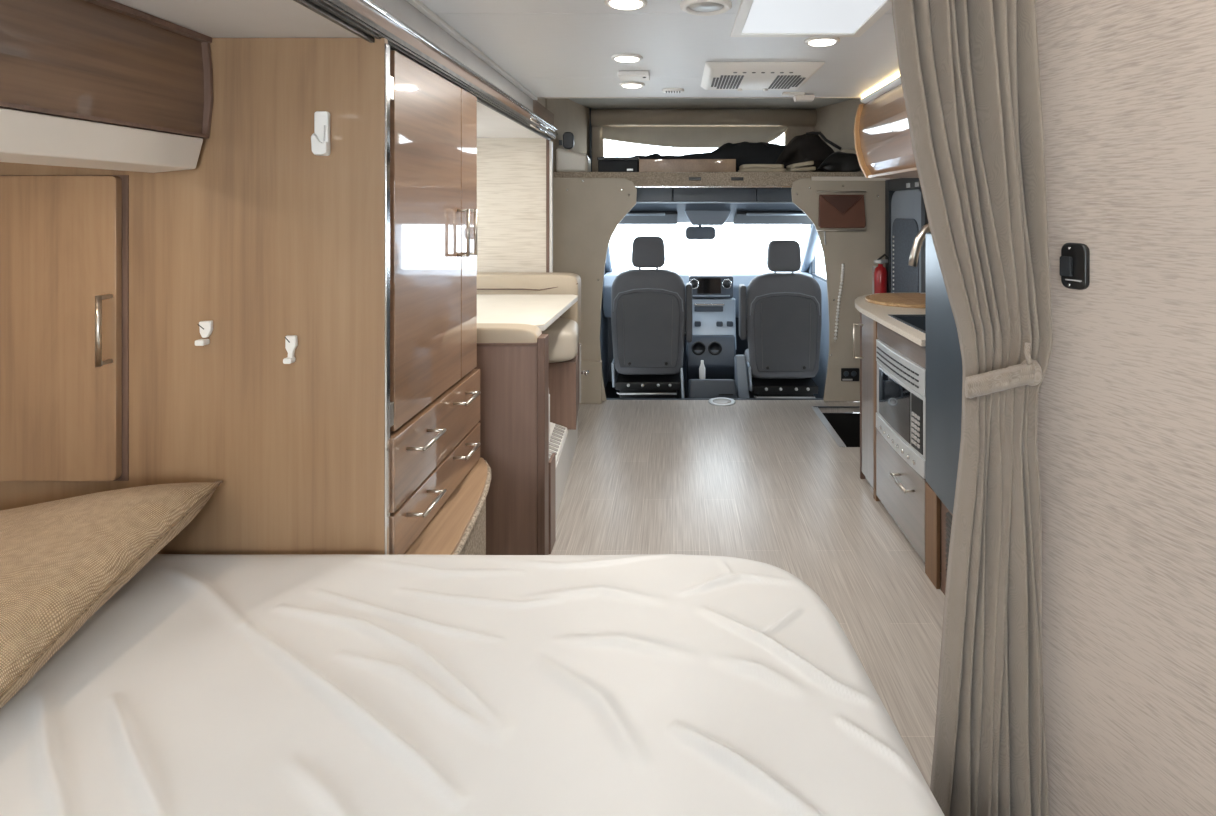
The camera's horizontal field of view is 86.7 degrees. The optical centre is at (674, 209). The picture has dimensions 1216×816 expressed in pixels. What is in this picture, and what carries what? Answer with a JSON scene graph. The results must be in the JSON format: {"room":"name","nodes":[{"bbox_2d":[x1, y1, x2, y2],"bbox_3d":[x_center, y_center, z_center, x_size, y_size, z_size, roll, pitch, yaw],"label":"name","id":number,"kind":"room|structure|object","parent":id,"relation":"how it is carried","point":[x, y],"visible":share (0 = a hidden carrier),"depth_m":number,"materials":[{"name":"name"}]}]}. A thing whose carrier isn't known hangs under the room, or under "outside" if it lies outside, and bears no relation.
{"room":"vehicle interior","nodes":[
{"label":"vehicle interior","id":0,"kind":"room"},
{"bbox_2d":[112,0,542,137],"bbox_3d":[-1.298,-0.454,1.280,1.125,0.040,5.160,0,0,0],"label":"ceiling","id":1,"kind":"structure","parent":0,"point":[211,18],"depth_m":1.47,"materials":[{"name":"paint"}]},
{"bbox_2d":[477,138,545,271],"bbox_3d":[-1.317,0.476,3.875,1.085,1.820,0.030,0,0,0],"label":"window blind","id":2,"kind":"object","parent":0,"point":[511,172],"depth_m":3.86,"materials":[{"name":"fabric"}]},
{"bbox_2d":[293,0,554,139],"bbox_3d":[-0.749,-0.435,1.285,0.052,0.031,5.170,0,0,0],"label":"trim","id":3,"kind":"structure","parent":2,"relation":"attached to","point":[339,13],"depth_m":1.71,"materials":[{"name":"metal"}]},
{"bbox_2d":[358,0,556,130],"bbox_3d":[-0.723,-0.488,1.290,0.018,0.018,5.180,0,0,0],"label":"trim","id":4,"kind":"structure","parent":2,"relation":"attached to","point":[368,3],"depth_m":1.95,"materials":[{"name":"metal"}]},
{"bbox_2d":[533,100,553,125],"bbox_3d":[-0.744,-0.529,3.585,0.023,0.098,0.570,0,0,0],"label":"trim","id":5,"kind":"structure","parent":2,"relation":"attached to","point":[540,110],"depth_m":3.56,"materials":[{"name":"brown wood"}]},
{"bbox_2d":[530,116,557,138],"bbox_3d":[-0.727,-0.451,3.540,0.031,0.043,0.680,0,0,0],"label":"trim","id":6,"kind":"structure","parent":2,"relation":"attached to","point":[532,119],"depth_m":3.49,"materials":[{"name":"metal"}]},
{"bbox_2d":[546,139,549,271],"bbox_3d":[-0.766,0.476,3.870,0.018,1.820,0.040,0,0,0],"label":"trim","id":7,"kind":"structure","parent":2,"relation":"attached to","point":[547,141],"depth_m":3.85,"materials":[{"name":"brown wood"}]},
{"bbox_2d":[549,141,552,271],"bbox_3d":[-0.750,0.486,3.873,0.015,1.800,0.035,0,0,0],"label":"trim","id":8,"kind":"structure","parent":2,"relation":"attached to","point":[550,142],"depth_m":3.85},
{"bbox_2d":[546,98,588,171],"bbox_3d":[-0.840,-0.596,5.135,0.020,0.677,0.990,0,0,12],"label":"wall","id":9,"kind":"structure","parent":0,"point":[569,116],"depth_m":5.11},
{"bbox_2d":[559,132,573,148],"bbox_3d":[-0.850,-0.529,4.880,0.160,0.130,0.040,0,0,0],"label":"speaker","id":10,"kind":"object","parent":9,"relation":"attached to","point":[568,137],"visible":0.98,"depth_m":4.86},
{"bbox_2d":[589,108,591,171],"bbox_3d":[-0.730,-0.576,5.550,0.010,0.597,0.100,0,0,0],"label":"trim","id":11,"kind":"structure","parent":9,"relation":"attached to","point":[590,126],"depth_m":5.50,"materials":[{"name":"black plastic"}]},
{"bbox_2d":[600,271,607,387],"bbox_3d":[-0.685,0.756,5.535,0.050,1.860,1.650,0,0,0],"label":"wall","id":12,"kind":"structure","parent":0,"point":[604,320],"depth_m":5.99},
{"bbox_2d":[605,224,818,273],"bbox_3d":[0.300,0.346,5.825,1.966,0.629,0.728,0,0,0],"label":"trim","id":13,"kind":"structure","parent":12,"relation":"attached to","point":[812,243],"depth_m":5.85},
{"bbox_2d":[419,0,899,96],"bbox_3d":[0.412,-0.616,1.010,2.295,0.060,4.620,0,0,0],"label":"ceiling","id":14,"kind":"structure","parent":0,"point":[553,48],"depth_m":2.32,"materials":[{"name":"paint"}]},
{"bbox_2d":[371,0,532,111],"bbox_3d":[-0.744,-0.533,1.000,0.023,0.106,4.600,0,0,0],"label":"trim","id":15,"kind":"structure","parent":14,"relation":"attached to","point":[402,10],"depth_m":2.07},
{"bbox_2d":[406,0,537,99],"bbox_3d":[-0.724,-0.578,1.012,0.022,0.016,4.625,0,0,0],"label":"trim","id":16,"kind":"structure","parent":14,"relation":"attached to","point":[417,4],"depth_m":2.19,"materials":[{"name":"metal"}]},
{"bbox_2d":[605,0,646,9],"bbox_3d":[-0.137,-0.579,1.794,0.120,0.014,0.120,0,0,0],"label":"recessed light","id":17,"kind":"object","parent":14,"relation":"in","point":[616,4],"visible":1,"depth_m":1.79,"materials":[{"name":"white plastic"}]},
{"bbox_2d":[611,53,642,62],"bbox_3d":[-0.184,-0.579,2.451,0.120,0.014,0.120,0,0,0],"label":"recessed light","id":18,"kind":"object","parent":14,"relation":"in","point":[623,57],"visible":1,"depth_m":2.42,"materials":[{"name":"white plastic"}]},
{"bbox_2d":[619,82,644,87],"bbox_3d":[-0.200,-0.579,2.977,0.120,0.014,0.120,0,0,0],"label":"recessed light","id":19,"kind":"object","parent":14,"relation":"in","point":[622,84],"visible":1,"depth_m":2.95,"materials":[{"name":"white plastic"}]},
{"bbox_2d":[618,71,649,80],"bbox_3d":[-0.175,-0.573,2.743,0.132,0.024,0.110,0,0,0],"label":"ceiling detector","id":20,"kind":"object","parent":14,"relation":"attached to","point":[623,75],"visible":1,"depth_m":2.69,"materials":[{"name":"white plastic"}]},
{"bbox_2d":[662,88,683,93],"bbox_3d":[-0.010,-0.580,3.125,0.110,0.012,0.110,0,0,0],"label":"ceiling vent","id":21,"kind":"object","parent":14,"relation":"in","point":[666,90],"visible":1,"depth_m":3.10,"materials":[{"name":"white plastic"}]},
{"bbox_2d":[680,0,731,15],"bbox_3d":[0.088,-0.579,1.821,0.148,0.014,0.148,0,0,0],"label":"ceiling vent","id":22,"kind":"object","parent":14,"relation":"in","point":[693,7],"visible":1,"depth_m":1.82,"materials":[{"name":"white plastic"}]},
{"bbox_2d":[688,2,723,11],"bbox_3d":[0.088,-0.580,1.821,0.104,0.007,0.104,0,0,0],"label":"grille","id":23,"kind":"object","parent":22,"relation":"attached to","point":[692,6],"depth_m":1.82,"materials":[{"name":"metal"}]},
{"bbox_2d":[701,62,824,90],"bbox_3d":[0.357,-0.569,2.775,0.474,0.034,0.499,0,0,0],"label":"ceiling vent","id":24,"kind":"object","parent":14,"relation":"in","point":[739,76],"visible":1,"depth_m":2.67,"materials":[{"name":"white plastic"}]},
{"bbox_2d":[711,75,743,88],"bbox_3d":[0.225,-0.559,2.804,0.125,0.002,0.284,0,0,0],"label":"grille","id":25,"kind":"object","parent":24,"relation":"attached to","point":[717,81],"depth_m":2.79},
{"bbox_2d":[768,75,804,88],"bbox_3d":[0.490,-0.559,2.804,0.125,0.002,0.284,0,0,0],"label":"grille","id":26,"kind":"object","parent":24,"relation":"attached to","point":[777,81],"depth_m":2.79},
{"bbox_2d":[781,92,814,101],"bbox_3d":[0.618,-0.568,3.216,0.164,0.036,0.080,0,0,0],"label":"ceiling detector","id":27,"kind":"object","parent":14,"relation":"attached to","point":[797,96],"depth_m":3.21,"materials":[{"name":"white plastic"}]},
{"bbox_2d":[731,0,891,36],"bbox_3d":[0.400,-0.580,1.800,0.430,0.012,0.660,0,0,0],"label":"skylight","id":28,"kind":"object","parent":14,"relation":"attached to","point":[754,18],"visible":0.98,"depth_m":1.92,"materials":[{"name":"glass"}]},
{"bbox_2d":[804,37,839,46],"bbox_3d":[0.507,-0.579,2.206,0.120,0.014,0.120,0,0,0],"label":"recessed light","id":29,"kind":"object","parent":14,"relation":"in","point":[812,41],"visible":0.98,"depth_m":2.19,"materials":[{"name":"white plastic"}]},
{"bbox_2d":[892,0,1052,815],"bbox_3d":[0.482,0.395,1.045,0.125,1.951,0.259,0,0,-38],"label":"curtain","id":30,"kind":"object","parent":14,"relation":"hanging from","point":[969,70],"visible":1,"depth_m":1.02,"materials":[{"name":"beige fabric"}]},
{"bbox_2d":[608,269,768,380],"bbox_3d":[0.300,1.136,6.320,1.920,1.100,0.040,0,0,0],"label":"wall","id":31,"kind":"structure","parent":0,"point":[741,345],"depth_m":6.30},
{"bbox_2d":[537,97,861,97],"bbox_3d":[0.412,-0.734,3.328,2.295,0.304,0.015,0,0,0],"label":"trim","id":32,"kind":"structure","parent":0,"point":[537,97],"depth_m":3.32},
{"bbox_2d":[592,126,812,171],"bbox_3d":[0.225,-0.555,5.620,2.050,0.657,0.040,0,0,0],"label":"wall","id":33,"kind":"structure","parent":0,"point":[794,130],"depth_m":5.60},
{"bbox_2d":[599,127,789,156],"bbox_3d":[0.168,-0.567,5.593,1.665,0.365,0.035,0,0,0],"label":"window","id":34,"kind":"structure","parent":33,"relation":"in","point":[787,132],"depth_m":5.58,"materials":[{"name":"clear glass"}]},
{"bbox_2d":[602,126,786,147],"bbox_3d":[0.171,-0.632,5.542,1.603,0.189,0.040,0,0,0],"label":"window shade","id":35,"kind":"object","parent":34,"relation":"attached to","point":[666,136],"visible":0.94,"depth_m":5.53,"materials":[{"name":"fabric"}]},
{"bbox_2d":[605,381,813,397],"bbox_3d":[0.300,1.706,5.635,2.040,0.040,1.930,0,0,0],"label":"floor","id":36,"kind":"structure","parent":0,"point":[610,391],"depth_m":5.95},
{"bbox_2d":[611,236,691,397],"bbox_3d":[-0.181,0.946,5.218,0.633,1.480,0.663,0,0,0],"label":"seat","id":37,"kind":"object","parent":36,"relation":"on","point":[648,305],"visible":0.97,"depth_m":4.92,"materials":[{"name":"grey fabric"}]},
{"bbox_2d":[624,371,679,374],"bbox_3d":[-0.208,1.236,5.315,0.520,0.180,0.470,0,0,0],"label":"seat cushion","id":38,"kind":"object","parent":37,"relation":"on","point":[679,371],"depth_m":5.10,"materials":[{"name":"grey fabric"}]},
{"bbox_2d":[603,270,812,395],"bbox_3d":[0.300,1.125,5.860,1.900,1.102,0.840,0,0,0],"label":"dashboard","id":39,"kind":"object","parent":36,"relation":"on","point":[715,293],"visible":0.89,"depth_m":5.56,"materials":[{"name":"grey plastic"}]},
{"bbox_2d":[689,279,698,288],"bbox_3d":[0.165,0.642,5.551,0.088,0.088,0.010,0,0,0],"label":"round vent","id":40,"kind":"object","parent":39,"relation":"attached to","point":[695,282],"depth_m":5.55,"materials":[{"name":"black plastic"}]},
{"bbox_2d":[722,279,731,288],"bbox_3d":[0.451,0.642,5.551,0.088,0.088,0.010,0,0,0],"label":"round vent","id":41,"kind":"object","parent":39,"relation":"attached to","point":[726,283],"depth_m":5.55,"materials":[{"name":"black plastic"}]},
{"bbox_2d":[680,355,748,397],"bbox_3d":[0.319,1.403,5.071,0.557,0.546,0.579,0,0,0],"label":"console","id":42,"kind":"object","parent":36,"relation":"on","point":[697,388],"visible":0.44,"depth_m":4.86,"materials":[{"name":"black plastic"}]},
{"bbox_2d":[739,240,821,397],"bbox_3d":[0.824,0.976,5.218,0.637,1.480,0.663,0,0,0],"label":"seat","id":43,"kind":"object","parent":36,"relation":"on","point":[780,314],"visible":0.94,"depth_m":4.92,"materials":[{"name":"grey fabric"}]},
{"bbox_2d":[745,349,803,378],"bbox_3d":[0.852,1.266,5.315,0.520,0.180,0.470,0,0,0],"label":"seat cushion","id":44,"kind":"object","parent":43,"relation":"on","point":[746,351],"depth_m":5.11,"materials":[{"name":"grey fabric"}]},
{"bbox_2d":[567,98,853,108],"bbox_3d":[0.310,-0.896,4.487,2.580,0.035,2.305,0,0,0],"label":"ceiling panel","id":45,"kind":"object","parent":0,"point":[593,103],"visible":0.07,"depth_m":5.28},
{"bbox_2d":[591,109,816,125],"bbox_3d":[0.240,-0.804,5.580,1.960,0.150,0.150,0,0,0],"label":"trim","id":46,"kind":"structure","parent":45,"relation":"attached to","point":[599,117],"depth_m":5.51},
{"bbox_2d":[629,190,802,222],"bbox_3d":[0.300,-0.021,5.270,1.920,0.265,0.500,0,0,0],"label":"ceiling","id":47,"kind":"structure","parent":0,"point":[680,208],"depth_m":5.15,"materials":[{"name":"plastic"}]},
{"bbox_2d":[619,212,676,223],"bbox_3d":[-0.290,0.068,5.335,0.620,0.109,0.330,0,0,0],"label":"sun visor","id":48,"kind":"object","parent":47,"relation":"attached to","point":[631,217],"visible":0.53,"depth_m":5.32,"materials":[{"name":"black plastic"}]},
{"bbox_2d":[686,225,715,238],"bbox_3d":[0.217,0.178,5.477,0.255,0.145,0.074,0,0,0],"label":"mirror","id":49,"kind":"object","parent":47,"relation":"attached to","point":[699,232],"visible":0.96,"depth_m":5.44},
{"bbox_2d":[685,211,730,224],"bbox_3d":[0.265,0.043,5.250,0.413,0.163,0.100,0,0,0],"label":"console","id":50,"kind":"object","parent":47,"relation":"attached to","point":[695,217],"visible":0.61,"depth_m":5.20},
{"bbox_2d":[733,212,813,223],"bbox_3d":[0.850,0.068,5.335,0.700,0.109,0.330,0,0,0],"label":"sun visor","id":51,"kind":"object","parent":47,"relation":"attached to","point":[741,217],"visible":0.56,"depth_m":5.32,"materials":[{"name":"black plastic"}]},
{"bbox_2d":[553,178,884,400],"bbox_3d":[0.314,0.575,4.636,2.466,1.616,0.023,0,0,0],"label":"wall","id":52,"kind":"structure","parent":0,"point":[858,250],"depth_m":4.62,"materials":[{"name":"paint"}]},
{"bbox_2d":[579,360,601,403],"bbox_3d":[-0.617,1.236,4.597,0.182,0.299,0.054,0,0,0],"label":"door","id":53,"kind":"structure","parent":52,"relation":"attached to","point":[591,384],"depth_m":4.57,"materials":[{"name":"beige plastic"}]},
{"bbox_2d":[553,172,864,185],"bbox_3d":[0.312,-0.226,4.665,2.485,0.103,0.030,0,0,0],"label":"trim","id":54,"kind":"structure","parent":52,"relation":"attached to","point":[638,178],"depth_m":4.65,"materials":[{"name":"wood"}]},
{"bbox_2d":[635,186,791,187],"bbox_3d":[0.300,-0.168,4.669,1.600,0.012,0.042,0,0,0],"label":"trim","id":55,"kind":"structure","parent":52,"relation":"attached to","point":[635,186],"depth_m":4.65,"materials":[{"name":"metal"}]},
{"bbox_2d":[606,398,822,399],"bbox_3d":[0.290,1.534,4.685,1.620,0.304,0.030,0,0,0],"label":"trim","id":56,"kind":"structure","parent":52,"relation":"attached to","point":[606,398],"depth_m":4.69,"materials":[{"name":"metal"}]},
{"bbox_2d":[689,177,743,180],"bbox_3d":[0.299,-0.226,4.648,0.396,0.024,0.008,0,0,0],"label":"trim","id":57,"kind":"structure","parent":52,"relation":"attached to","point":[690,178],"depth_m":4.64,"materials":[{"name":"black plastic"}]},
{"bbox_2d":[834,264,844,339],"bbox_3d":[1.185,0.669,4.618,0.077,0.567,0.022,0,0,0],"label":"chain","id":58,"kind":"object","parent":52,"relation":"hanging from","point":[842,265],"visible":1,"depth_m":4.61,"materials":[{"name":"white plastic"}]},
{"bbox_2d":[817,191,865,244],"bbox_3d":[1.199,0.057,4.598,0.354,0.386,0.044,0,0,0],"label":"pouch","id":59,"kind":"object","parent":52,"relation":"hanging from","point":[835,211],"visible":1,"depth_m":4.59,"materials":[{"name":"brown leather"}]},
{"bbox_2d":[841,368,858,380],"bbox_3d":[1.264,1.188,4.617,0.130,0.094,0.016,0,0,0],"label":"socket plate","id":60,"kind":"object","parent":52,"relation":"attached to","point":[847,374],"visible":1,"depth_m":4.61,"materials":[{"name":"black plastic"}]},
{"bbox_2d":[811,177,889,180],"bbox_3d":[1.268,-0.226,4.620,0.565,0.029,0.010,0,0,0],"label":"trim","id":61,"kind":"structure","parent":52,"relation":"attached to","point":[812,178],"depth_m":4.62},
{"bbox_2d":[872,254,888,293],"bbox_3d":[1.462,0.497,4.554,0.107,0.378,0.137,0,0,0],"label":"fire extinguisher","id":62,"kind":"object","parent":52,"relation":"attached to","point":[879,273],"visible":0.71,"depth_m":4.51,"materials":[{"name":"red metal"}]},
{"bbox_2d":[549,400,944,787],"bbox_3d":[-0.150,1.406,1.685,3.420,0.040,5.970,0,0,0],"label":"floor","id":63,"kind":"structure","parent":0,"point":[765,481],"depth_m":2.93,"materials":[{"name":"grey wood"}]},
{"bbox_2d":[0,38,480,554],"bbox_3d":[-1.259,0.477,1.952,1.193,1.818,0.810,0,0,0],"label":"wardrobe","id":64,"kind":"object","parent":63,"relation":"on","point":[364,252],"visible":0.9,"depth_m":1.61,"materials":[{"name":"brown wood"}]},
{"bbox_2d":[195,320,212,345],"bbox_3d":[-1.174,0.307,1.595,0.032,0.060,0.024,0,0,0],"label":"wall hook","id":65,"kind":"object","parent":64,"relation":"attached to","point":[206,327],"visible":1,"depth_m":1.59,"materials":[{"name":"white plastic"}]},
{"bbox_2d":[283,335,297,363],"bbox_3d":[-0.959,0.348,1.596,0.027,0.068,0.022,0,0,0],"label":"wall hook","id":66,"kind":"object","parent":64,"relation":"attached to","point":[291,342],"visible":1,"depth_m":1.59,"materials":[{"name":"white plastic"}]},
{"bbox_2d":[311,111,329,155],"bbox_3d":[-0.883,-0.191,1.595,0.039,0.111,0.023,0,0,0],"label":"hook","id":67,"kind":"object","parent":64,"relation":"attached to","point":[320,139],"visible":1,"depth_m":1.59,"materials":[{"name":"white plastic"}]},
{"bbox_2d":[404,458,490,554],"bbox_3d":[-0.661,1.155,2.011,0.148,0.463,0.757,0,0,0],"label":"step","id":68,"kind":"structure","parent":63,"relation":"on","point":[458,527],"depth_m":1.95,"materials":[{"name":"brown wood"}]},
{"bbox_2d":[474,323,548,554],"bbox_3d":[-1.177,0.923,2.754,1.351,0.925,0.544,0,0,0],"label":"bench","id":69,"kind":"object","parent":63,"relation":"on","point":[512,359],"visible":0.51,"depth_m":2.49,"materials":[{"name":"brown wood"}]},
{"bbox_2d":[477,323,541,342],"bbox_3d":[-1.190,0.624,2.560,1.301,0.325,0.120,0,0,0],"label":"cushion","id":70,"kind":"object","parent":69,"relation":"on","point":[486,332],"depth_m":2.50,"materials":[{"name":"leather"}]},
{"bbox_2d":[549,453,555,553],"bbox_3d":[-0.506,1.201,2.627,0.012,0.370,0.105,0,0,0],"label":"panel","id":71,"kind":"object","parent":63,"relation":"on","point":[552,461],"visible":0.89,"depth_m":2.61,"materials":[{"name":"brown wood"}]},
{"bbox_2d":[556,416,577,517],"bbox_3d":[-1.183,1.268,3.205,1.335,0.235,1.290,0,0,0],"label":"step","id":72,"kind":"structure","parent":63,"relation":"on","point":[564,461],"depth_m":3.18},
{"bbox_2d":[477,295,577,330],"bbox_3d":[-1.196,0.816,3.152,1.303,0.669,0.985,0,0,0],"label":"table","id":73,"kind":"object","parent":72,"relation":"on","point":[541,311],"visible":0.3,"depth_m":3.13,"materials":[{"name":"beige laminate"}]},
{"bbox_2d":[477,272,588,429],"bbox_3d":[-1.181,0.760,3.562,1.337,0.773,0.565,0,0,0],"label":"bench","id":74,"kind":"object","parent":72,"relation":"on","point":[565,372],"visible":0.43,"depth_m":3.56,"materials":[{"name":"beige leather"}]},
{"bbox_2d":[477,272,580,334],"bbox_3d":[-1.201,0.570,3.768,1.279,0.393,0.155,0,0,0],"label":"cushion","id":75,"kind":"object","parent":74,"relation":"on","point":[488,283],"depth_m":3.69,"materials":[{"name":"leather"}]},
{"bbox_2d":[541,318,578,362],"bbox_3d":[-1.176,0.705,3.500,1.327,0.187,0.440,0,0,0],"label":"seat cushion","id":76,"kind":"object","parent":74,"relation":"on","point":[563,333],"depth_m":3.31,"materials":[{"name":"leather"}]},
{"bbox_2d":[549,422,566,462],"bbox_3d":[-0.591,1.126,3.065,0.090,0.048,0.535,0,0,-3],"label":"floor vent","id":77,"kind":"object","parent":72,"relation":"on","point":[557,432],"visible":0.62,"depth_m":3.13,"materials":[{"name":"white plastic"}]},
{"bbox_2d":[708,397,735,405],"bbox_3d":[0.339,1.381,4.620,0.200,0.008,0.200,0,0,0],"label":"socket","id":78,"kind":"object","parent":63,"relation":"on","point":[719,401],"visible":1,"depth_m":4.61,"materials":[{"name":"silver metal"}]},
{"bbox_2d":[812,406,859,446],"bbox_3d":[1.230,1.533,4.120,0.540,0.306,0.760,0,0,0],"label":"well","id":79,"kind":"object","parent":63,"relation":"in","point":[844,428],"visible":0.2,"depth_m":4.49,"materials":[{"name":"black rubber"}]},
{"bbox_2d":[853,312,940,588],"bbox_3d":[1.232,0.955,3.020,0.645,0.862,1.360,0,0,0],"label":"base cabinet","id":80,"kind":"object","parent":63,"relation":"on","point":[905,494],"visible":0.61,"depth_m":2.77,"materials":[{"name":"grey wood"}]},
{"bbox_2d":[855,293,925,345],"bbox_3d":[1.249,0.544,3.155,0.612,0.099,1.410,0,0,0],"label":"countertop","id":81,"kind":"structure","parent":80,"relation":"on","point":[910,323],"depth_m":3.01,"materials":[{"name":"laminate"}]},
{"bbox_2d":[865,293,925,307],"bbox_3d":[1.295,0.488,3.470,0.510,0.019,0.480,0,0,0],"label":"cutting board","id":82,"kind":"object","parent":81,"relation":"on","point":[907,300],"visible":0.59,"depth_m":3.43,"materials":[{"name":"brown wood"}]},
{"bbox_2d":[888,314,925,332],"bbox_3d":[1.200,0.544,2.810,0.384,0.099,0.444,0,0,0],"label":"sink","id":83,"kind":"object","parent":81,"relation":"in","point":[916,322],"depth_m":3.01,"materials":[{"name":"metal"}]},
{"bbox_2d":[908,223,929,266],"bbox_3d":[1.270,0.266,2.896,0.411,0.457,0.119,0,0,0],"label":"kitchen faucet","id":84,"kind":"object","parent":81,"relation":"on","point":[913,259],"visible":0.23,"depth_m":2.90,"materials":[{"name":"silver metal"}]},
{"bbox_2d":[876,339,925,478],"bbox_3d":[1.188,0.823,2.747,0.505,0.417,0.590,0,0,0],"label":"microwave oven","id":85,"kind":"object","parent":80,"relation":"in","point":[901,382],"visible":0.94,"depth_m":2.66,"materials":[{"name":"silver plastic"}]},
{"bbox_2d":[926,232,962,594],"bbox_3d":[1.242,0.735,2.080,0.617,1.302,0.720,0,0,0],"label":"refrigerator","id":86,"kind":"object","parent":63,"relation":"on","point":[944,368],"visible":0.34,"depth_m":2.26,"materials":[{"name":"black plastic"}]},
{"bbox_3d":[-0.677,1.145,0.491,2.306,0.482,2.182,0,0,0],"label":"bed","id":87,"kind":"object","parent":63,"relation":"on","visible":0},
{"bbox_2d":[0,554,944,815],"bbox_3d":[-0.677,0.994,0.494,2.347,0.336,2.216,0,0,0],"label":"sheet","id":88,"kind":"object","parent":87,"relation":"on","point":[290,684],"visible":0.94,"depth_m":1.10,"materials":[{"name":"fabric"}]},
{"bbox_2d":[0,481,221,708],"bbox_3d":[-1.452,0.735,1.253,0.798,0.190,0.673,0,0,0],"label":"pillow","id":89,"kind":"object","parent":88,"relation":"on","point":[62,560],"visible":1,"depth_m":1.26,"materials":[{"name":"beige fabric"}]},
{"bbox_2d":[802,224,828,397],"bbox_3d":[1.285,0.756,5.535,0.050,1.860,1.650,0,0,0],"label":"door","id":90,"kind":"structure","parent":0,"point":[819,379],"depth_m":5.47,"materials":[{"name":"plastic"}]},
{"bbox_2d":[812,255,826,281],"bbox_3d":[1.285,0.336,5.475,0.030,0.580,0.990,0,0,0],"label":"window","id":91,"kind":"structure","parent":90,"relation":"in","point":[814,274],"depth_m":5.91,"materials":[{"name":"clear glass"}]},
{"bbox_2d":[813,98,863,171],"bbox_3d":[1.393,-0.596,5.135,0.020,0.677,1.033,0,0,-20],"label":"wall","id":92,"kind":"structure","parent":0,"point":[836,121],"depth_m":5.23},
{"bbox_2d":[1035,0,1215,815],"bbox_3d":[0.897,0.400,0.153,0.040,1.972,1.990,0,0,-19],"label":"wall","id":93,"kind":"structure","parent":0,"point":[1126,416],"depth_m":0.87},
{"bbox_2d":[1060,243,1089,289],"bbox_3d":[0.589,0.083,0.945,0.016,0.068,0.042,0,0,-19],"label":"light switch","id":94,"kind":"object","parent":93,"relation":"attached to","point":[1075,257],"visible":1,"depth_m":0.94,"materials":[{"name":"black plastic"}]},
{"bbox_3d":[1.585,0.400,1.685,0.050,1.972,5.970,0,0,0],"label":"wall","id":95,"kind":"structure","parent":0,"visible":0},
{"bbox_2d":[853,75,918,177],"bbox_3d":[1.250,-0.372,2.538,0.620,0.410,1.675,0,0,0],"label":"upper cabinet","id":96,"kind":"object","parent":95,"relation":"attached to","point":[882,139],"visible":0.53,"depth_m":3.01,"materials":[{"name":"brown wood"}]},
{"bbox_2d":[885,178,927,292],"bbox_3d":[1.530,0.586,4.235,0.059,1.600,0.730,0,0,0],"label":"door","id":97,"kind":"structure","parent":95,"relation":"in","point":[905,210],"depth_m":4.24,"materials":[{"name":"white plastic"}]},
{"bbox_3d":[0.318,-0.245,5.141,2.475,0.061,0.918,0,0,0],"label":"floor","id":98,"kind":"structure","parent":0,"visible":0},
{"bbox_2d":[556,148,590,171],"bbox_3d":[-0.773,-0.371,4.987,0.237,0.189,0.426,0,0,0],"label":"cushion","id":99,"kind":"object","parent":98,"relation":"on","point":[566,160],"visible":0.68,"depth_m":4.79,"materials":[{"name":"beige fabric"}]},
{"bbox_2d":[597,157,638,171],"bbox_3d":[-0.432,-0.339,4.971,0.313,0.125,0.267,0,0,0],"label":"case","id":100,"kind":"object","parent":98,"relation":"on","point":[605,164],"visible":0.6,"depth_m":4.85,"materials":[{"name":"plastic"}]},
{"bbox_2d":[639,159,735,171],"bbox_3d":[0.095,-0.332,4.870,0.735,0.110,0.040,0,0,0],"label":"board","id":101,"kind":"object","parent":98,"relation":"on","point":[645,165],"visible":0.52,"depth_m":4.85,"materials":[{"name":"brown wood"}]},
{"bbox_2d":[633,142,785,171],"bbox_3d":[0.233,-0.420,5.272,1.587,0.287,0.337,0,0,0],"label":"duffel bag","id":102,"kind":"object","parent":98,"relation":"on","point":[743,152],"visible":0.27,"depth_m":5.15,"materials":[{"name":"black fabric"}]},
{"bbox_2d":[738,164,785,171],"bbox_3d":[0.657,-0.311,4.860,0.343,0.067,0.290,0,0,0],"label":"folded blanket","id":103,"kind":"object","parent":98,"relation":"on","point":[746,167],"visible":0.81,"depth_m":4.72,"materials":[{"name":"beige fabric"}]},
{"bbox_2d":[786,161,815,171],"bbox_3d":[0.949,-0.322,4.859,0.194,0.085,0.286,0,0,0],"label":"folded blanket","id":104,"kind":"object","parent":98,"relation":"on","point":[803,166],"visible":0.81,"depth_m":4.72,"materials":[{"name":"beige fabric"}]},
{"bbox_2d":[775,131,833,171],"bbox_3d":[1.047,-0.450,5.055,0.552,0.343,0.130,0,0,0],"label":"jacket","id":105,"kind":"object","parent":98,"relation":"on","point":[801,148],"visible":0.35,"depth_m":5.02,"materials":[{"name":"black fabric"}]},
{"bbox_2d":[806,131,841,149],"bbox_3d":[1.129,-0.523,4.855,0.266,0.145,0.028,0,0,10],"label":"strap","id":106,"kind":"object","parent":105,"relation":"hanging from","point":[807,133],"visible":1,"depth_m":4.84,"materials":[{"name":"black fabric"}]},
{"bbox_2d":[817,151,861,171],"bbox_3d":[1.245,-0.359,4.782,0.372,0.161,0.104,0,0,0],"label":"bag","id":107,"kind":"object","parent":98,"relation":"on","point":[838,161],"visible":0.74,"depth_m":4.75,"materials":[{"name":"fabric"}]},
{"bbox_3d":[-1.885,0.456,1.300,0.050,1.860,5.200,0,0,0],"label":"wall","id":108,"kind":"structure","parent":0,"visible":0},
{"bbox_2d":[0,0,212,172],"bbox_3d":[-1.507,-0.262,0.352,0.698,0.340,2.505,0,0,0],"label":"locker","id":109,"kind":"object","parent":108,"relation":"attached to","point":[95,84],"visible":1,"depth_m":1.31,"materials":[{"name":"brown wood"}]},
{"bbox_3d":[0.300,-0.179,4.875,1.920,0.060,0.350,0,0,0],"label":"ceiling","id":110,"kind":"structure","parent":0,"visible":0},
{"bbox_2d":[636,188,792,202],"bbox_3d":[0.300,-0.111,4.980,1.360,0.117,0.160,0,0,0],"label":"console","id":111,"kind":"object","parent":110,"relation":"attached to","point":[644,195],"visible":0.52,"depth_m":4.90,"materials":[{"name":"grey plastic"}]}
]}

